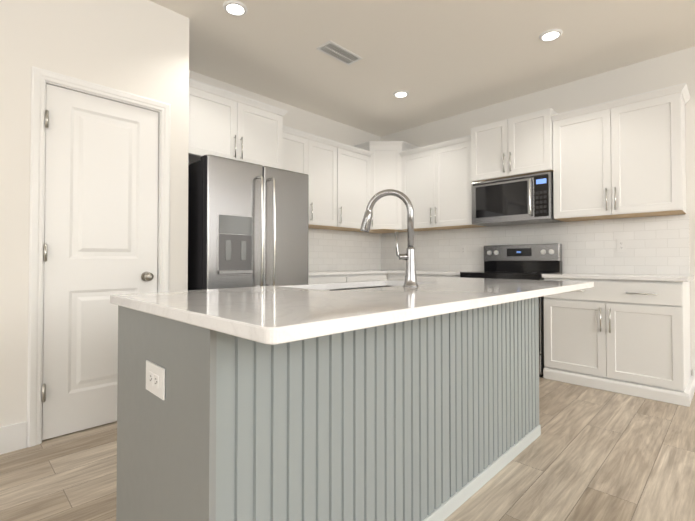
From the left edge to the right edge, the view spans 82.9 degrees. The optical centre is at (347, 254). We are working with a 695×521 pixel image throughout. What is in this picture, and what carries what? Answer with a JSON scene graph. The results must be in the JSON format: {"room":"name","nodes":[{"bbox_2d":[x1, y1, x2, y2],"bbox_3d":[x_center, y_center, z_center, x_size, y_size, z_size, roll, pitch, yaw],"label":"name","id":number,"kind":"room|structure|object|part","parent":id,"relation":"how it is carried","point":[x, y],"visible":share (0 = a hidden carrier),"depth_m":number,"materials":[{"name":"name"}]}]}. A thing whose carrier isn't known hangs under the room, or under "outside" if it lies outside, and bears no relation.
{"room":"kitchen","nodes":[
{"label":"kitchen","id":0,"kind":"room"},
{"bbox_2d":[0,0,188,426],"bbox_3d":[-1.557,-0.327,2.470,0.110,2.770,1.076,-1,-1,45],"label":"wall","id":1,"kind":"structure","parent":0,"point":[139,47],"depth_m":2.29,"materials":[{"name":"white paint"}]},
{"bbox_2d":[27,66,170,446],"bbox_3d":[-1.530,0.006,2.479,0.128,2.105,0.754,-1,-1,45],"label":"door frame","id":2,"kind":"structure","parent":1,"relation":"attached to","point":[41,78],"depth_m":2.21,"materials":[{"name":"white wood"}]},
{"bbox_2d":[42,84,158,439],"bbox_3d":[-1.499,0.036,2.441,0.105,2.028,0.622,-1,-1,45],"label":"pantry door","id":3,"kind":"structure","parent":1,"relation":"in","point":[101,205],"depth_m":2.40,"materials":[{"name":"white wood"}]},
{"bbox_3d":[-1.712,0.001,2.227,0.034,1.649,0.018,-1,-1,45],"label":"pantry door hinge","id":4,"kind":"part","parent":3,"relation":"part of","materials":[{"name":"silver metal"}]},
{"bbox_3d":[-1.317,0.142,2.598,0.070,0.064,0.064,-1,-1,45],"label":"knob","id":5,"kind":"part","parent":3,"relation":"part of","materials":[{"name":"grey metal"}]},
{"bbox_2d":[0,370,694,454],"bbox_3d":[-0.081,0.922,-1.809,11.740,0.140,11.160,-1,-1,45],"label":"baseboard","id":6,"kind":"structure","parent":1,"relation":"attached to","point":[13,437],"depth_m":2.11,"materials":[{"name":"white wood"}]},
{"bbox_2d":[189,70,380,269],"bbox_3d":[-0.648,-0.295,4.475,0.120,2.770,3.054,-1,-1,45],"label":"wall","id":7,"kind":"structure","parent":0,"point":[305,121],"depth_m":4.59,"materials":[{"name":"white paint"}]},
{"bbox_2d":[188,78,283,169],"bbox_3d":[-1.125,-1.084,3.569,0.486,0.582,0.961,-1,-1,45],"label":"upper cabinet","id":8,"kind":"object","parent":7,"relation":"attached to","point":[219,126],"depth_m":3.37,"materials":[{"name":"white wood"}]},
{"bbox_3d":[-1.101,-1.350,3.574,0.520,0.050,0.994,-1,-1,45],"label":"cabinet crown","id":9,"kind":"part","parent":8,"relation":"part of","materials":[{"name":"white wood"}]},
{"bbox_2d":[284,130,339,229],"bbox_3d":[-0.535,-0.774,4.264,0.341,0.901,0.848,-1,-1,45],"label":"upper cabinet","id":10,"kind":"object","parent":7,"relation":"attached to","point":[321,161],"depth_m":4.26,"materials":[{"name":"white wood"}]},
{"bbox_2d":[308,228,380,270],"bbox_3d":[-0.243,-0.060,4.790,0.008,0.498,2.016,-1,-1,45],"label":"backsplash","id":11,"kind":"structure","parent":7,"relation":"attached to","point":[328,250],"depth_m":4.97,"materials":[{"name":"tile"}]},
{"bbox_2d":[340,146,371,230],"bbox_3d":[-0.037,-0.766,4.767,0.341,0.901,0.567,-1,-1,45],"label":"upper cabinet","id":12,"kind":"object","parent":7,"relation":"attached to","point":[355,167],"depth_m":4.65,"materials":[{"name":"white wood"}]},
{"bbox_2d":[0,376,694,520],"bbox_3d":[-0.239,1.048,0.176,15.000,0.050,14.000,-1,-1,45],"label":"floor","id":13,"kind":"structure","parent":0,"point":[590,454],"depth_m":1.91,"materials":[{"name":"brown wood"}]},
{"bbox_2d":[188,154,308,289],"bbox_3d":[-0.934,0.177,3.357,0.937,1.790,0.925,-1,-1,45],"label":"fridge","id":14,"kind":"object","parent":13,"relation":"on","point":[248,224],"visible":0.58,"depth_m":2.98,"materials":[{"name":"grey metal"}]},
{"bbox_3d":[-0.631,-0.093,3.062,0.085,1.042,0.746,-1,-1,45],"label":"handle","id":15,"kind":"part","parent":14,"relation":"part of","materials":[{"name":"silver metal"}]},
{"bbox_2d":[116,297,540,520],"bbox_3d":[0.166,0.611,1.830,0.698,0.875,2.049,-1,-1,45],"label":"kitchen island","id":16,"kind":"object","parent":13,"relation":"on","point":[410,397],"depth_m":1.19,"materials":[{"name":"grey wood"}]},
{"bbox_2d":[146,360,164,399],"bbox_3d":[-0.534,0.345,1.090,0.133,0.083,0.008,-1,-1,45],"label":"outlet","id":17,"kind":"object","parent":16,"relation":"attached to","point":[155,369],"depth_m":1.08,"materials":[{"name":"white plastic"}]},
{"bbox_2d":[110,277,593,348],"bbox_3d":[0.278,0.156,1.763,0.965,0.030,2.136,-1,-1,45],"label":"island countertop","id":18,"kind":"structure","parent":16,"relation":"on","point":[270,316],"depth_m":1.09,"materials":[{"name":"white stone"}]},
{"bbox_2d":[310,281,397,288],"bbox_3d":[0.089,0.276,1.918,0.420,0.229,0.823,-1,-1,45],"label":"sink","id":19,"kind":"object","parent":18,"relation":"in","point":[379,282],"depth_m":2.10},
{"bbox_2d":[360,189,421,284],"bbox_3d":[0.191,-0.079,1.798,0.237,0.442,0.161,-1,-1,45],"label":"faucet","id":20,"kind":"object","parent":18,"relation":"on","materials":[{"name":"silver metal"}]},
{"bbox_2d":[308,274,351,283],"bbox_3d":[-0.474,0.644,4.110,0.613,0.874,0.747,-1,-1,45],"label":"base cabinet","id":21,"kind":"object","parent":13,"relation":"on","point":[312,278],"depth_m":4.00,"materials":[{"name":"white wood"}]},
{"bbox_2d":[308,270,387,273],"bbox_3d":[-0.033,0.199,4.560,0.605,0.030,2.035,-1,-1,45],"label":"countertop","id":22,"kind":"structure","parent":21,"relation":"on","point":[330,271],"depth_m":4.33,"materials":[{"name":"white stone"}]},
{"bbox_2d":[352,274,387,281],"bbox_3d":[0.029,0.652,4.618,0.613,0.874,0.682,-1,-1,45],"label":"base cabinet","id":23,"kind":"object","parent":13,"relation":"on","point":[355,277],"depth_m":4.44,"materials":[{"name":"white wood"}]},
{"bbox_2d":[388,274,459,279],"bbox_3d":[1.009,0.651,4.540,0.975,0.874,0.601,-1,-1,45],"label":"base cabinet","id":24,"kind":"object","parent":13,"relation":"on","point":[390,276],"depth_m":4.33,"materials":[{"name":"white wood"}]},
{"bbox_2d":[388,270,474,273],"bbox_3d":[1.019,0.199,4.526,0.937,0.030,0.604,-1,-1,45],"label":"countertop","id":25,"kind":"structure","parent":24,"relation":"on","point":[389,271],"depth_m":4.33,"materials":[{"name":"white stone"}]},
{"bbox_2d":[460,243,561,376],"bbox_3d":[1.599,0.485,3.884,0.768,1.191,0.676,-1,-1,45],"label":"range","id":26,"kind":"object","parent":13,"relation":"on","point":[530,261],"visible":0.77,"depth_m":3.92,"materials":[{"name":"silver metal"}]},
{"bbox_3d":[1.760,-0.028,4.054,0.678,0.052,0.029,-1,-1,45],"label":"knob","id":27,"kind":"part","parent":26,"relation":"part of","materials":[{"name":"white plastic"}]},
{"bbox_2d":[543,278,691,406],"bbox_3d":[2.251,0.632,3.319,0.932,0.874,0.590,-1,-1,45],"label":"base cabinet","id":28,"kind":"object","parent":13,"relation":"on","point":[627,334],"depth_m":3.04,"materials":[{"name":"white wood"}]},
{"bbox_3d":[2.031,0.445,3.099,0.654,0.320,0.034,-1,-1,45],"label":"cabinet handle","id":29,"kind":"part","parent":28,"relation":"part of","materials":[{"name":"silver metal"}]},
{"bbox_2d":[542,274,693,281],"bbox_3d":[2.251,0.180,3.307,0.966,0.030,0.604,-1,-1,45],"label":"countertop","id":30,"kind":"structure","parent":28,"relation":"on","point":[619,277],"depth_m":3.05,"materials":[{"name":"white stone"}]},
{"bbox_2d":[368,141,403,229],"bbox_3d":[0.472,-0.859,4.857,0.292,1.082,0.292,-1,-1,45],"label":"upper cabinet","id":31,"kind":"object","parent":0,"relation":"attached to","point":[385,154],"depth_m":4.85,"materials":[{"name":"white wood"}]},
{"bbox_3d":[-0.202,-1.248,4.341,0.034,0.050,1.415,-1,-1,45],"label":"cabinet crown","id":32,"kind":"part","parent":31,"relation":"part of","materials":[{"name":"white wood"}]},
{"bbox_3d":[0.472,-0.832,4.856,0.292,1.029,0.292,-1,-1,45],"label":"cabinet corner door","id":33,"kind":"part","parent":31,"relation":"part of","materials":[{"name":"white wood"}]},
{"bbox_3d":[0.983,-1.245,4.515,0.940,0.050,0.034,-1,-1,45],"label":"cabinet crown","id":34,"kind":"part","parent":31,"relation":"part of","materials":[{"name":"white wood"}]},
{"bbox_2d":[149,0,694,136],"bbox_3d":[-0.239,-1.797,0.220,15.000,0.100,14.000,-1,-1,45],"label":"ceiling","id":35,"kind":"structure","parent":0,"point":[439,59],"depth_m":3.22,"materials":[{"name":"white paint"}]},
{"bbox_2d":[223,0,247,15],"bbox_3d":[-0.776,-1.702,2.719,0.164,0.012,0.164,-1,-1,45],"label":"recessed light","id":36,"kind":"object","parent":35,"relation":"in","point":[234,8],"visible":0.98,"depth_m":2.71,"materials":[{"name":"white plastic"}]},
{"bbox_2d":[316,41,361,64],"bbox_3d":[-0.065,-1.692,3.310,0.170,0.012,0.380,-1,-1,45],"label":"ceiling vent","id":37,"kind":"object","parent":35,"relation":"in","point":[338,52],"visible":1,"depth_m":3.29,"materials":[{"name":"white metal"}]},
{"bbox_2d":[393,90,408,97],"bbox_3d":[0.561,-1.680,4.112,0.164,0.012,0.164,-1,-1,45],"label":"recessed light","id":38,"kind":"object","parent":35,"relation":"in","point":[401,94],"visible":0.98,"depth_m":4.10,"materials":[{"name":"white plastic"}]},
{"bbox_2d":[539,29,562,41],"bbox_3d":[1.570,-1.697,3.043,0.164,0.012,0.164,-1,-1,45],"label":"recessed light","id":39,"kind":"object","parent":35,"relation":"in","point":[550,35],"visible":0.96,"depth_m":3.03,"materials":[{"name":"white plastic"}]},
{"bbox_2d":[381,46,694,375],"bbox_3d":[4.285,-0.337,1.826,10.860,2.770,0.120,-1,-1,45],"label":"wall","id":40,"kind":"structure","parent":0,"point":[668,70],"depth_m":3.62,"materials":[{"name":"white paint"}]},
{"bbox_2d":[400,138,484,230],"bbox_3d":[1.114,-0.768,4.640,0.940,0.901,0.341,-1,-1,45],"label":"upper cabinet","id":41,"kind":"object","parent":40,"relation":"attached to","point":[437,186],"depth_m":4.49,"materials":[{"name":"white wood"}]},
{"bbox_3d":[0.983,-0.450,4.503,0.074,0.190,0.033,-1,-1,45],"label":"cabinet handle","id":42,"kind":"part","parent":41,"relation":"part of","materials":[{"name":"silver metal"}]},
{"bbox_2d":[468,108,559,181],"bbox_3d":[1.717,-1.063,4.020,0.790,0.570,0.381,-1,-1,45],"label":"upper cabinet","id":43,"kind":"object","parent":40,"relation":"attached to","point":[521,145],"depth_m":3.85,"materials":[{"name":"white wood"}]},
{"bbox_2d":[471,171,563,226],"bbox_3d":[1.698,-0.543,3.993,0.780,0.440,0.436,-1,-1,45],"label":"microwave","id":44,"kind":"object","parent":43,"relation":"attached to","point":[522,200],"visible":1,"depth_m":3.84,"materials":[{"name":"silver metal"}]},
{"bbox_3d":[1.721,-0.547,3.703,0.018,0.357,0.056,-1,-1,45],"label":"microwave handle","id":45,"kind":"part","parent":44,"relation":"part of","materials":[{"name":"silver metal"}]},
{"bbox_2d":[381,214,689,274],"bbox_3d":[1.631,-0.067,4.359,3.262,0.498,0.008,-1,-1,45],"label":"backsplash","id":46,"kind":"structure","parent":40,"relation":"attached to","point":[657,245],"depth_m":3.77,"materials":[{"name":"tile"}]},
{"bbox_2d":[461,245,465,254],"bbox_3d":[1.359,-0.054,4.616,0.070,0.115,0.008,-1,-1,45],"label":"electrical outlet","id":47,"kind":"object","parent":46,"relation":"attached to","point":[463,249],"visible":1,"depth_m":4.61,"materials":[{"name":"white plastic"}]},
{"bbox_2d":[617,239,625,251],"bbox_3d":[2.457,-0.085,3.530,0.070,0.115,0.008,-1,-1,45],"label":"electrical outlet","id":48,"kind":"object","parent":46,"relation":"attached to","point":[621,245],"visible":1,"depth_m":3.53,"materials":[{"name":"white plastic"}]},
{"bbox_2d":[552,83,687,221],"bbox_3d":[2.337,-0.812,3.431,0.907,0.951,0.341,-1,-1,45],"label":"upper cabinet","id":49,"kind":"object","parent":40,"relation":"attached to","point":[625,161],"depth_m":3.26,"materials":[{"name":"white wood"}]},
{"bbox_3d":[2.205,-0.469,3.293,0.074,0.190,0.033,-1,-1,45],"label":"cabinet handle","id":50,"kind":"part","parent":49,"relation":"part of","materials":[{"name":"silver metal"}]},
{"bbox_3d":[2.337,-1.262,3.415,0.941,0.050,0.375,-1,-1,45],"label":"cabinet crown","id":51,"kind":"part","parent":49,"relation":"part of","materials":[{"name":"white wood"}]}
]}

